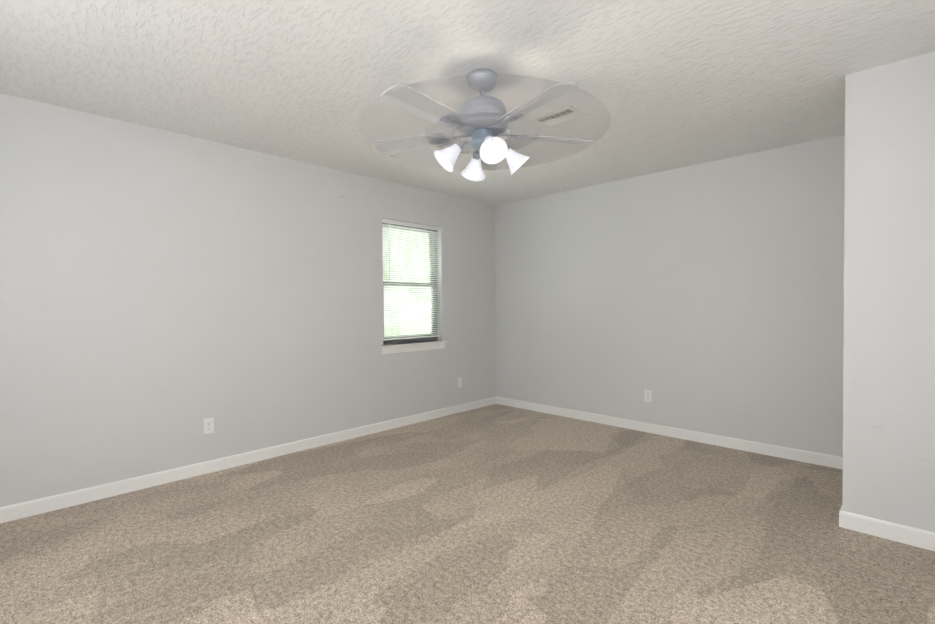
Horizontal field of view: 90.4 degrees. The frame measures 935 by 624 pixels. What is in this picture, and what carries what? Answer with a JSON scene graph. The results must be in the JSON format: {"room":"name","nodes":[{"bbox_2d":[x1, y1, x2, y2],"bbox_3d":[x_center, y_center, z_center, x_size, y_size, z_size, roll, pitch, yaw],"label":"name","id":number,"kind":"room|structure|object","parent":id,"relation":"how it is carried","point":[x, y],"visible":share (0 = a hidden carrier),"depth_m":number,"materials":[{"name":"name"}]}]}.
{"room":"empty bedroom","nodes":[
{"label":"empty bedroom","id":0,"kind":"room"},
{"bbox_2d":[0,93,495,506],"bbox_3d":[-1.517,-0.049,3.901,0.140,2.440,5.200,1,1,44],"label":"wall","id":1,"kind":"structure","parent":0,"point":[163,294],"depth_m":3.33,"materials":[{"name":"grey paint"}]},
{"bbox_2d":[203,417,213,433],"bbox_3d":[-1.901,0.837,3.409,0.008,0.114,0.070,1,1,44],"label":"electrical outlet","id":2,"kind":"object","parent":1,"relation":"attached to","point":[208,425],"visible":1,"depth_m":3.41,"materials":[{"name":"white plastic"}]},
{"bbox_2d":[0,396,495,522],"bbox_3d":[-1.406,1.127,3.917,0.013,0.088,5.060,1,1,44],"label":"baseboard","id":3,"kind":"structure","parent":1,"relation":"attached to","point":[8,513],"depth_m":3.38,"materials":[{"name":"white wood"}]},
{"bbox_2d":[382,223,437,344],"bbox_3d":[-0.624,-0.300,4.862,0.067,1.240,0.780,1,1,44],"label":"window unit","id":4,"kind":"structure","parent":1,"relation":"in","point":[398,341],"depth_m":4.92,"materials":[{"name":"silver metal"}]},
{"bbox_2d":[382,219,439,340],"bbox_3d":[-0.572,-0.321,4.810,0.048,1.192,0.756,1,1,44],"label":"mini blinds","id":5,"kind":"object","parent":4,"relation":"attached to","point":[396,290],"visible":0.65,"depth_m":4.80,"materials":[{"name":"white plastic"}]},
{"bbox_2d":[380,340,446,353],"bbox_3d":[-0.562,0.363,4.816,0.106,0.085,0.870,1,1,44],"label":"window sill","id":6,"kind":"structure","parent":1,"relation":"attached to","point":[409,347],"depth_m":4.75,"materials":[{"name":"white wood"}]},
{"bbox_2d":[458,377,461,387],"bbox_3d":[-0.087,0.802,5.273,0.008,0.114,0.070,1,1,44],"label":"electrical outlet","id":7,"kind":"object","parent":1,"relation":"attached to","point":[459,382],"visible":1,"depth_m":5.27,"materials":[{"name":"white plastic"}]},
{"bbox_2d":[0,404,934,623],"bbox_3d":[0.095,1.234,2.459,4.480,0.100,5.340,1,1,44],"label":"floor","id":8,"kind":"structure","parent":0,"point":[497,514],"depth_m":2.39,"materials":[{"name":"carpet"}]},
{"bbox_2d":[0,0,934,204],"bbox_3d":[0.079,-1.305,2.418,4.480,0.100,5.340,1,1,44],"label":"ceiling","id":9,"kind":"structure","parent":0,"point":[671,84],"depth_m":2.40,"materials":[{"name":"white paint"}]},
{"bbox_2d":[357,69,609,180],"bbox_3d":[0.079,-0.999,2.478,1.310,0.514,1.313,1,1,44],"label":"fan","id":10,"kind":"object","parent":9,"relation":"hanging from","point":[482,120],"visible":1,"depth_m":2.38,"materials":[{"name":"white metal"}]},
{"bbox_2d":[531,106,586,127],"bbox_3d":[0.594,-1.264,3.020,0.305,0.008,0.205,1,1,44],"label":"ceiling vent","id":11,"kind":"object","parent":9,"relation":"in","point":[564,118],"depth_m":3.01,"materials":[{"name":"white metal"}]},
{"bbox_2d":[495,134,844,456],"bbox_3d":[1.900,-0.077,4.301,4.480,2.440,0.140,1,1,44],"label":"wall","id":12,"kind":"structure","parent":0,"point":[707,297],"depth_m":4.12,"materials":[{"name":"grey paint"}]},
{"bbox_2d":[644,390,651,401],"bbox_3d":[1.712,0.796,4.400,0.070,0.114,0.008,1,1,44],"label":"electrical outlet","id":13,"kind":"object","parent":12,"relation":"attached to","point":[647,395],"visible":1,"depth_m":4.40,"materials":[{"name":"white plastic"}]},
{"bbox_2d":[496,396,842,469],"bbox_3d":[1.596,1.097,4.517,3.417,0.088,0.013,1,1,44],"label":"baseboard","id":14,"kind":"structure","parent":12,"relation":"attached to","point":[821,459],"depth_m":4.12,"materials":[{"name":"white wood"}]},
{"bbox_2d":[842,51,934,532],"bbox_3d":[2.696,-0.056,2.648,0.753,2.440,1.120,1,1,44],"label":"wall","id":15,"kind":"structure","parent":0,"point":[889,359],"depth_m":2.38,"materials":[{"name":"grey paint"}]},
{"bbox_2d":[839,508,934,550],"bbox_3d":[2.298,1.129,2.270,0.720,0.088,0.013,1,1,44],"label":"baseboard","id":16,"kind":"structure","parent":15,"relation":"attached to","point":[916,537],"depth_m":2.39,"materials":[{"name":"white wood"}]},
{"label":"outside","id":17,"kind":"structure","parent":0,"visible":0},
{"bbox_2d":[382,228,430,336],"bbox_3d":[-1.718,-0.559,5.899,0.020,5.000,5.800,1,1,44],"label":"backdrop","id":18,"kind":"structure","parent":17,"point":[407,289],"depth_m":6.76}
]}

